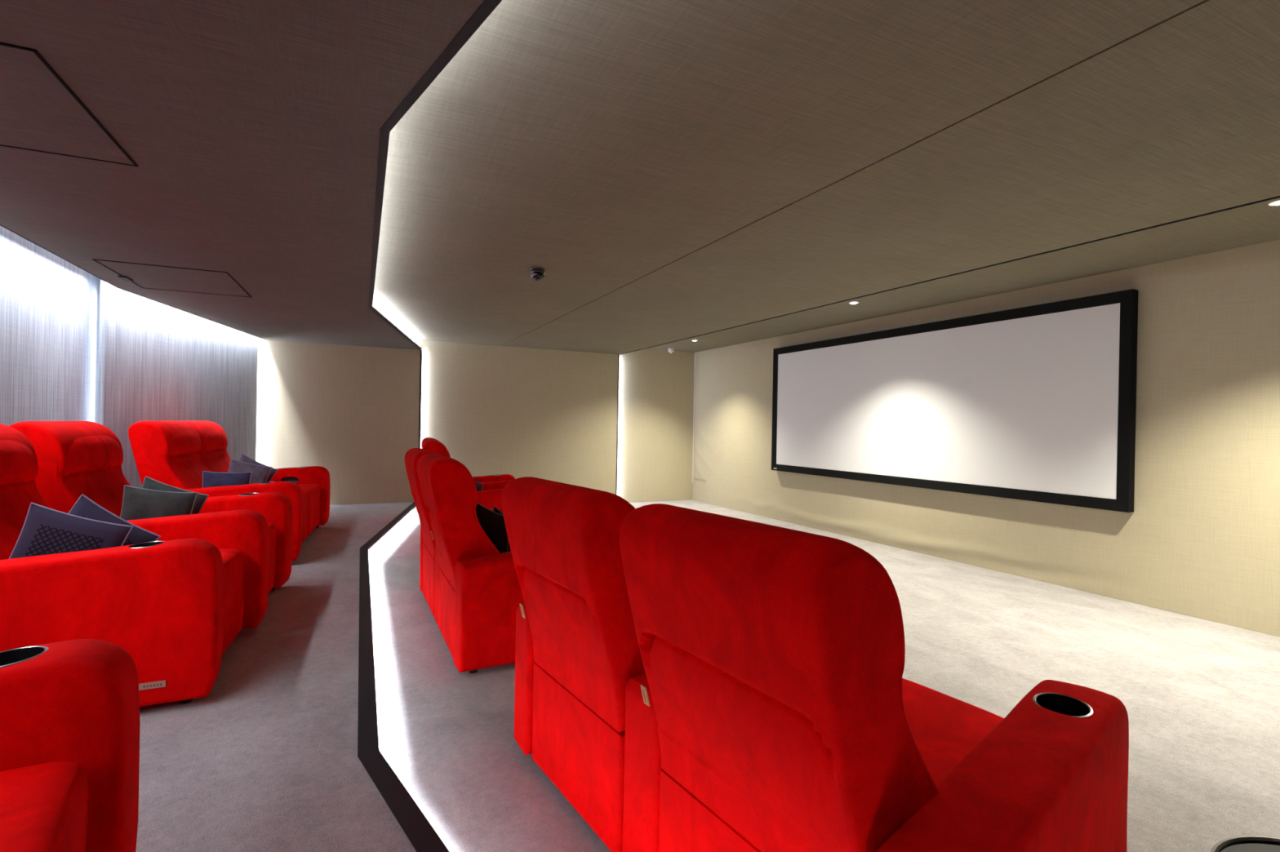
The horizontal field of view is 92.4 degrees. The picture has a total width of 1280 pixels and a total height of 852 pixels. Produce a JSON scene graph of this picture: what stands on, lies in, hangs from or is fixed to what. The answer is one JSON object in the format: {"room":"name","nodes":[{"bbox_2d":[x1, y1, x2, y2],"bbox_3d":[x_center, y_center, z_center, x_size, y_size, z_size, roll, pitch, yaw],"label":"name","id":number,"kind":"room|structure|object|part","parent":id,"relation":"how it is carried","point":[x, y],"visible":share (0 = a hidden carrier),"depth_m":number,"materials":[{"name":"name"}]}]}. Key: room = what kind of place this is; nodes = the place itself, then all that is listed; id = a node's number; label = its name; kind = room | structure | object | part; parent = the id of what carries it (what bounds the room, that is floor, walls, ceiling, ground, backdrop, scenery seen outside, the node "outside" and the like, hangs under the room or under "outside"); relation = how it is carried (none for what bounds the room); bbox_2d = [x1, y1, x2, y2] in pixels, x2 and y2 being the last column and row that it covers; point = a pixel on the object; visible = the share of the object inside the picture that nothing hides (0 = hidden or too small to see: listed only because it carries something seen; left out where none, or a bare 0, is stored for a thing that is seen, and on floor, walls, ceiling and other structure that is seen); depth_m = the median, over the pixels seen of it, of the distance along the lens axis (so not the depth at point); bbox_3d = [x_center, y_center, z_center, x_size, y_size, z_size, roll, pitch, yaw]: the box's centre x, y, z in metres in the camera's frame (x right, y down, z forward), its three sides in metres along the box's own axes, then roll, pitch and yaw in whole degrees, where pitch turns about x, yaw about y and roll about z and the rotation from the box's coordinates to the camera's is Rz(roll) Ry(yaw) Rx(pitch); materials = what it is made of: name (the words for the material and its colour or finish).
{"room":"home theater","nodes":[
{"label":"home theater","id":0,"kind":"room"},
{"bbox_2d":[0,226,100,426],"bbox_3d":[-2.728,-0.083,1.222,0.080,2.308,8.952,1,0,-24],"label":"wall","id":1,"kind":"structure","parent":0,"point":[50,305],"depth_m":4.09,"materials":[{"name":"grey fabric"}]},
{"bbox_2d":[0,224,266,340],"bbox_3d":[-2.880,-1.049,2.387,0.440,0.033,11.203,1,0,-21],"label":"light strip","id":2,"kind":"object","parent":1,"relation":"attached to","point":[0,224],"depth_m":4.32,"materials":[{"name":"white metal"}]},
{"bbox_2d":[97,279,257,488],"bbox_3d":[-4.451,-0.085,6.148,0.035,2.231,2.902,1,0,-12],"label":"wall","id":3,"kind":"structure","parent":0,"point":[157,362],"depth_m":5.63,"materials":[{"name":"grey fabric"}]},
{"bbox_2d":[0,0,484,350],"bbox_3d":[-1.735,-1.025,2.913,2.937,0.020,11.184,1,0,-25],"label":"ceiling","id":4,"kind":"structure","parent":0,"point":[251,129],"depth_m":2.20,"materials":[{"name":"paint"}]},
{"bbox_2d":[0,42,137,166],"bbox_3d":[-2.128,-1.018,1.873,0.735,0.004,0.830,1,0,-24],"label":"access panel","id":5,"kind":"object","parent":4,"relation":"attached to","point":[39,112],"visible":1,"depth_m":2.01,"materials":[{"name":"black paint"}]},
{"bbox_2d":[92,258,252,297],"bbox_3d":[-3.299,-1.040,4.406,0.735,0.014,0.910,1,0,-23],"label":"access panel","id":6,"kind":"object","parent":4,"relation":"attached to","point":[144,276],"visible":1,"depth_m":4.35,"materials":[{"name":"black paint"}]},
{"bbox_2d":[255,337,420,505],"bbox_3d":[-4.001,-0.026,8.069,2.105,2.121,0.070,1,0,-25],"label":"wall","id":7,"kind":"structure","parent":0,"point":[352,412],"depth_m":8.07,"materials":[{"name":"fabric"}]},
{"bbox_2d":[368,510,412,555],"bbox_3d":[-1.048,1.191,3.250,0.964,0.126,11.219,1,0,-27],"label":"light strip","id":8,"kind":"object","parent":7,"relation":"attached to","point":[403,519],"depth_m":6.76,"materials":[{"name":"white plastic"}]},
{"bbox_2d":[372,302,414,342],"bbox_3d":[-1.017,-1.101,3.241,0.965,0.157,11.224,1,0,-27],"label":"light strip","id":9,"kind":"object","parent":7,"relation":"attached to","point":[374,305],"depth_m":6.82,"materials":[{"name":"white plastic"}]},
{"bbox_2d":[357,502,449,851],"bbox_3d":[-0.993,1.108,3.276,1.016,0.026,11.203,1,0,-27],"label":"trim","id":10,"kind":"structure","parent":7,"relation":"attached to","point":[419,831],"depth_m":2.14,"materials":[{"name":"black metal"}]},
{"bbox_2d":[418,350,422,448],"bbox_3d":[-3.052,0.000,8.506,0.024,2.102,0.056,1,0,-25],"label":"trim","id":11,"kind":"structure","parent":7,"relation":"attached to","point":[420,369],"depth_m":8.48,"materials":[{"name":"black metal"}]},
{"bbox_2d":[420,349,422,448],"bbox_3d":[-3.054,0.044,8.550,0.009,2.228,0.020,1,0,-25],"label":"light strip","id":12,"kind":"object","parent":7,"relation":"attached to","point":[422,349],"visible":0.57,"depth_m":8.54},
{"bbox_2d":[368,0,502,350],"bbox_3d":[-0.938,-1.010,3.280,0.980,0.022,11.187,1,0,-27],"label":"trim","id":13,"kind":"structure","parent":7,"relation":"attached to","point":[485,10],"depth_m":1.93,"materials":[{"name":"black metal"}]},
{"bbox_2d":[412,339,617,512],"bbox_3d":[-1.825,0.011,9.209,3.215,2.434,0.060,1,0,-25],"label":"wall","id":14,"kind":"structure","parent":0,"point":[550,415],"depth_m":9.21,"materials":[{"name":"fabric"}]},
{"bbox_2d":[615,354,619,494],"bbox_3d":[-0.371,0.052,9.890,0.016,2.403,0.049,1,0,-25],"label":"light strip","id":15,"kind":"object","parent":14,"relation":"attached to","point":[618,354],"depth_m":9.87,"materials":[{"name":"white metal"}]},
{"bbox_2d":[619,196,1279,355],"bbox_3d":[2.096,-1.100,4.789,0.010,0.016,11.270,1,0,-25],"label":"trim","id":16,"kind":"structure","parent":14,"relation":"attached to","point":[1277,197],"depth_m":3.91,"materials":[{"name":"black metal"}]},
{"bbox_2d":[617,348,694,502],"bbox_3d":[0.106,-0.011,10.260,1.774,2.545,0.100,1,0,-25],"label":"wall","id":17,"kind":"structure","parent":0,"point":[655,411],"depth_m":10.28,"materials":[{"name":"fabric"}]},
{"bbox_2d":[368,500,1279,851],"bbox_3d":[0.010,1.333,3.878,7.790,0.120,11.770,1,0,-25],"label":"floor","id":18,"kind":"structure","parent":0,"point":[1200,697],"depth_m":3.02,"materials":[{"name":"carpet"}]},
{"bbox_2d":[135,502,416,851],"bbox_3d":[-1.926,1.161,2.845,3.202,0.156,11.216,1,0,-25],"label":"platform","id":19,"kind":"object","parent":18,"relation":"on","point":[268,761],"visible":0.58,"depth_m":2.15,"materials":[{"name":"carpet"}]},
{"bbox_2d":[0,639,140,851],"bbox_3d":[-1.088,0.559,0.351,1.134,1.086,1.990,1,0,-35],"label":"sofa","id":20,"kind":"object","parent":19,"relation":"on","point":[69,710],"visible":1,"depth_m":1.21,"materials":[{"name":"red fabric"}]},
{"bbox_2d":[0,760,88,851],"bbox_3d":[-1.180,0.712,0.751,0.692,0.176,0.724,1,0,-35],"label":"seat cushion","id":21,"kind":"object","parent":20,"relation":"on","point":[44,804],"depth_m":1.05,"materials":[{"name":"red fabric"}]},
{"bbox_2d":[0,421,293,706],"bbox_3d":[-2.511,0.528,3.050,1.141,1.086,2.050,1,0,-21],"label":"sofa","id":22,"kind":"object","parent":19,"relation":"on","point":[175,602],"visible":0.8,"depth_m":2.37,"materials":[{"name":"red fabric"}]},
{"bbox_3d":[-2.660,0.329,2.490,0.446,0.691,0.722,1,0,-21],"label":"backrest","id":23,"kind":"part","parent":22,"relation":"part of","materials":[{"name":"red fabric"}]},
{"bbox_3d":[-2.999,0.321,3.356,0.445,0.691,0.722,1,0,-21],"label":"backrest","id":24,"kind":"part","parent":22,"relation":"part of","materials":[{"name":"red fabric"}]},
{"bbox_2d":[8,502,133,559],"bbox_3d":[-2.256,0.511,2.409,0.428,0.429,0.092,1,0,-19],"label":"throw cushion","id":25,"kind":"object","parent":22,"relation":"on","point":[45,531],"visible":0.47,"depth_m":2.38,"materials":[{"name":"purple fabric"}]},
{"bbox_3d":[-2.135,0.744,2.246,1.000,0.601,0.196,1,0,-26],"label":"armrest","id":26,"kind":"part","parent":22,"relation":"part of","materials":[{"name":"red fabric"}]},
{"bbox_2d":[67,493,160,546],"bbox_3d":[-2.296,0.518,2.577,0.464,0.465,0.092,1,0,-18],"label":"throw cushion","id":27,"kind":"object","parent":22,"relation":"on","point":[84,507],"visible":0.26,"depth_m":2.58,"materials":[{"name":"purple fabric"}]},
{"bbox_2d":[120,484,197,520],"bbox_3d":[-2.631,0.508,3.334,0.379,0.379,0.102,1,0,-20],"label":"throw cushion","id":28,"kind":"object","parent":22,"relation":"on","point":[138,503],"visible":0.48,"depth_m":3.30,"materials":[{"name":"grey fabric"}]},
{"bbox_2d":[142,476,208,514],"bbox_3d":[-2.703,0.499,3.494,0.427,0.426,0.103,1,0,-17],"label":"throw cushion","id":29,"kind":"object","parent":22,"relation":"on","point":[149,483],"visible":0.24,"depth_m":3.50,"materials":[{"name":"grey fabric"}]},
{"bbox_3d":[-2.450,0.736,3.076,1.000,0.603,0.198,1,0,-21],"label":"armrest","id":30,"kind":"part","parent":22,"relation":"part of","materials":[{"name":"red fabric"}]},
{"bbox_2d":[218,548,244,601],"bbox_3d":[-2.199,0.690,2.676,0.692,0.176,0.657,1,0,-21],"label":"seat cushion","id":31,"kind":"object","parent":22,"relation":"on","point":[233,559],"depth_m":2.90,"materials":[{"name":"red fabric"}]},
{"bbox_3d":[-2.783,0.730,3.897,1.000,0.601,0.196,1,0,-16],"label":"armrest","id":32,"kind":"part","parent":22,"relation":"part of","materials":[{"name":"red fabric"}]},
{"bbox_2d":[267,522,275,554],"bbox_3d":[-2.530,0.682,3.519,0.692,0.176,0.655,1,0,-21],"label":"seat cushion","id":33,"kind":"object","parent":22,"relation":"on","point":[272,526],"depth_m":3.79,"materials":[{"name":"red fabric"}]},
{"bbox_2d":[128,421,330,560],"bbox_3d":[-3.460,0.507,5.380,1.137,1.086,1.991,1,0,-20],"label":"sofa","id":34,"kind":"object","parent":19,"relation":"on","point":[176,454],"visible":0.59,"depth_m":4.79,"materials":[{"name":"red fabric"}]},
{"bbox_3d":[-3.640,0.307,4.884,0.446,0.691,0.792,1,0,-20],"label":"backrest","id":35,"kind":"part","parent":34,"relation":"part of","materials":[{"name":"red fabric"}]},
{"bbox_3d":[-3.919,0.300,5.634,0.445,0.691,0.792,1,0,-20],"label":"backrest","id":36,"kind":"part","parent":34,"relation":"part of","materials":[{"name":"red fabric"}]},
{"bbox_2d":[202,471,252,488],"bbox_3d":[-3.295,0.526,4.881,0.348,0.340,0.118,1,0,-27],"label":"throw cushion","id":37,"kind":"object","parent":34,"relation":"on","point":[210,479],"visible":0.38,"depth_m":4.86,"materials":[{"name":"fabric"}]},
{"bbox_3d":[-3.097,0.722,4.584,1.000,0.601,0.196,1,0,-23],"label":"armrest","id":38,"kind":"part","parent":34,"relation":"part of","materials":[{"name":"red fabric"}]},
{"bbox_2d":[227,458,271,484],"bbox_3d":[-3.582,0.498,5.583,0.404,0.402,0.103,1,0,-23],"label":"throw cushion","id":39,"kind":"object","parent":34,"relation":"on","point":[260,474],"visible":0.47,"depth_m":5.58,"materials":[{"name":"fabric"}]},
{"bbox_2d":[239,453,277,482],"bbox_3d":[-3.666,0.485,5.777,0.452,0.452,0.100,1,0,-20],"label":"throw cushion","id":40,"kind":"object","parent":34,"relation":"on","point":[245,459],"visible":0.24,"depth_m":5.78,"materials":[{"name":"fabric"}]},
{"bbox_3d":[-3.523,0.542,6.177,0.160,0.068,0.012,1,0,-17],"label":"release handle","id":41,"kind":"part","parent":34,"relation":"part of","materials":[{"name":"black plastic"}]},
{"bbox_3d":[-3.708,0.708,6.222,1.000,0.602,0.197,1,0,-17],"label":"armrest","id":42,"kind":"part","parent":34,"relation":"part of","materials":[{"name":"red fabric"}]},
{"bbox_2d":[302,492,308,515],"bbox_3d":[-3.174,0.668,5.056,0.692,0.176,0.734,1,0,-20],"label":"seat cushion","id":43,"kind":"object","parent":34,"relation":"on","point":[304,496],"depth_m":5.36,"materials":[{"name":"red fabric"}]},
{"bbox_2d":[297,484,319,509],"bbox_3d":[-3.448,0.661,5.792,0.692,0.176,0.733,1,0,-20],"label":"seat cushion","id":44,"kind":"object","parent":34,"relation":"on","point":[313,491],"depth_m":5.84,"materials":[{"name":"red fabric"}]},
{"bbox_2d":[404,448,524,673],"bbox_3d":[-0.879,0.713,4.016,1.144,1.086,1.783,1,0,-26],"label":"sofa","id":45,"kind":"object","parent":18,"relation":"on","point":[472,589],"visible":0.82,"depth_m":3.17,"materials":[{"name":"red fabric"}]},
{"bbox_3d":[-1.363,0.506,4.228,0.444,0.691,0.617,1,0,-26],"label":"backrest","id":46,"kind":"part","parent":45,"relation":"part of","materials":[{"name":"red fabric"}]},
{"bbox_3d":[-0.821,0.921,4.049,1.000,0.603,0.175,1,0,-26],"label":"armrest","id":47,"kind":"part","parent":45,"relation":"part of","materials":[{"name":"red fabric"}]},
{"bbox_3d":[-1.012,0.514,3.503,0.446,0.691,0.617,1,0,-26],"label":"backrest","id":48,"kind":"part","parent":45,"relation":"part of","materials":[{"name":"red fabric"}]},
{"bbox_3d":[-1.166,0.914,4.746,1.000,0.601,0.175,1,0,-23],"label":"armrest","id":49,"kind":"part","parent":45,"relation":"part of","materials":[{"name":"red fabric"}]},
{"bbox_3d":[-0.485,0.929,3.345,1.000,0.602,0.176,1,0,-29],"label":"armrest","id":50,"kind":"part","parent":45,"relation":"part of","materials":[{"name":"red fabric"}]},
{"bbox_2d":[475,502,509,553],"bbox_3d":[-0.878,0.654,3.623,0.401,0.399,0.101,1,0,43],"label":"throw cushion","id":51,"kind":"object","parent":45,"relation":"on","point":[492,523],"visible":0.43,"depth_m":3.54,"materials":[{"name":"black fabric"}]},
{"bbox_2d":[493,506,511,551],"bbox_3d":[-0.780,0.694,3.660,0.123,0.426,0.435,1,0,-45],"label":"throw cushion","id":52,"kind":"object","parent":45,"relation":"on","point":[495,509],"visible":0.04,"depth_m":3.66,"materials":[{"name":"black fabric"}]},
{"bbox_2d":[421,437,515,508],"bbox_3d":[-1.802,0.691,6.764,1.144,1.086,1.827,1,0,-20],"label":"sofa","id":53,"kind":"object","parent":18,"relation":"on","point":[493,486],"visible":0.23,"depth_m":6.01,"materials":[{"name":"red fabric"}]},
{"bbox_3d":[-2.267,0.485,7.030,0.444,0.691,0.632,1,0,-20],"label":"backrest","id":54,"kind":"part","parent":53,"relation":"part of","materials":[{"name":"red fabric"}]},
{"bbox_3d":[-1.980,0.491,6.257,0.446,0.691,0.632,1,0,-20],"label":"backrest","id":55,"kind":"part","parent":53,"relation":"part of","materials":[{"name":"red fabric"}]},
{"bbox_2d":[475,481,482,491],"bbox_3d":[-1.746,0.707,6.406,0.350,0.348,0.105,1,0,33],"label":"throw cushion","id":56,"kind":"object","parent":53,"relation":"on","point":[478,486],"visible":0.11,"depth_m":6.30,"materials":[{"name":"fabric"}]},
{"bbox_3d":[-1.477,0.906,6.053,1.000,0.602,0.181,1,0,-25],"label":"armrest","id":57,"kind":"part","parent":53,"relation":"part of","materials":[{"name":"red fabric"}]},
{"bbox_3d":[-2.023,0.893,7.519,1.000,0.601,0.180,1,0,-15],"label":"armrest","id":58,"kind":"part","parent":53,"relation":"part of","materials":[{"name":"red fabric"}]},
{"bbox_3d":[-1.741,0.899,6.790,1.000,0.603,0.180,1,0,-20],"label":"armrest","id":59,"kind":"part","parent":53,"relation":"part of","materials":[{"name":"red fabric"}]},
{"bbox_2d":[501,476,1128,851],"bbox_3d":[0.361,0.740,1.909,1.143,1.086,1.826,1,0,-33],"label":"sofa","id":60,"kind":"object","parent":18,"relation":"on","point":[687,680],"visible":1,"depth_m":1.32,"materials":[{"name":"red fabric"}]},
{"bbox_3d":[-0.018,0.939,2.598,1.000,0.601,0.181,1,0,-28],"label":"armrest","id":61,"kind":"part","parent":60,"relation":"part of","materials":[{"name":"red fabric"}]},
{"bbox_3d":[-0.150,0.533,2.067,0.444,0.691,0.632,1,0,-33],"label":"backrest","id":62,"kind":"part","parent":60,"relation":"part of","materials":[{"name":"red fabric"}]},
{"bbox_3d":[0.415,0.948,1.947,1.000,0.603,0.180,1,0,-33],"label":"armrest","id":63,"kind":"part","parent":60,"relation":"part of","materials":[{"name":"red fabric"}]},
{"bbox_3d":[0.297,0.542,1.373,0.446,0.691,0.632,1,0,-33],"label":"backrest","id":64,"kind":"part","parent":60,"relation":"part of","materials":[{"name":"red fabric"}]},
{"bbox_2d":[902,678,1004,786],"bbox_3d":[0.707,0.902,1.656,0.692,0.176,0.556,1,0,-33],"label":"seat cushion","id":65,"kind":"object","parent":60,"relation":"on","point":[944,729],"depth_m":1.68,"materials":[{"name":"red fabric"}]},
{"bbox_3d":[0.812,0.957,1.302,1.000,0.602,0.181,1,0,-41],"label":"armrest","id":66,"kind":"part","parent":60,"relation":"part of","materials":[{"name":"red fabric"}]},
{"bbox_2d":[1209,835,1279,851],"bbox_3d":[1.189,1.049,1.007,0.384,0.502,0.384,1,0,-25],"label":"side table","id":67,"kind":"object","parent":18,"relation":"on","point":[1239,843],"visible":1,"depth_m":1.18,"materials":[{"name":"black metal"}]},
{"bbox_2d":[373,0,1279,354],"bbox_3d":[0.169,-1.200,3.912,4.227,0.140,11.396,1,0,-25],"label":"ceiling","id":68,"kind":"structure","parent":0,"point":[673,170],"depth_m":2.49,"materials":[{"name":"paint"}]},
{"bbox_2d":[529,266,545,281],"bbox_3d":[-0.748,-1.105,4.488,0.112,0.085,0.112,1,0,-25],"label":"smoke detector","id":69,"kind":"object","parent":68,"relation":"attached to","point":[537,273],"visible":1,"depth_m":4.45,"materials":[{"name":"black plastic"}]},
{"bbox_2d":[648,198,1279,352],"bbox_3d":[2.743,-1.266,5.205,1.595,0.080,11.470,1,0,-25],"label":"ceiling","id":70,"kind":"structure","parent":0,"point":[1258,223],"depth_m":4.79,"materials":[{"name":"paint"}]},
{"bbox_2d":[667,348,674,353],"bbox_3d":[0.514,-1.238,10.142,0.100,0.076,0.100,1,0,-25],"label":"sensor","id":71,"kind":"object","parent":70,"relation":"attached to","point":[670,350],"visible":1,"depth_m":10.10,"materials":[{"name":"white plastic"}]},
{"bbox_2d":[1267,200,1279,205],"bbox_3d":[3.461,-1.203,3.316,0.096,0.012,0.096,1,0,-25],"label":"recessed light","id":72,"kind":"object","parent":70,"relation":"in","point":[1275,202],"visible":1,"depth_m":3.32,"materials":[{"name":"white plastic"}]},
{"bbox_2d":[692,240,1279,636],"bbox_3d":[3.408,0.058,5.480,0.117,2.545,11.370,1,0,-25],"label":"wall","id":73,"kind":"structure","parent":0,"point":[1201,539],"depth_m":4.58,"materials":[{"name":"paint"}]},
{"bbox_2d":[692,352,695,482],"bbox_3d":[0.929,-0.146,10.588,0.012,2.245,0.012,1,0,-25],"label":"trim","id":74,"kind":"structure","parent":73,"relation":"attached to","point":[695,353],"depth_m":10.58,"materials":[{"name":"beige paint"}]},
{"bbox_2d":[771,288,1137,512],"bbox_3d":[2.792,-0.209,6.574,0.077,1.680,4.313,1,0,-25],"label":"projector screen","id":75,"kind":"object","parent":73,"relation":"attached to","point":[1037,403],"visible":1,"depth_m":5.72,"materials":[{"name":"white fabric"}]}
]}

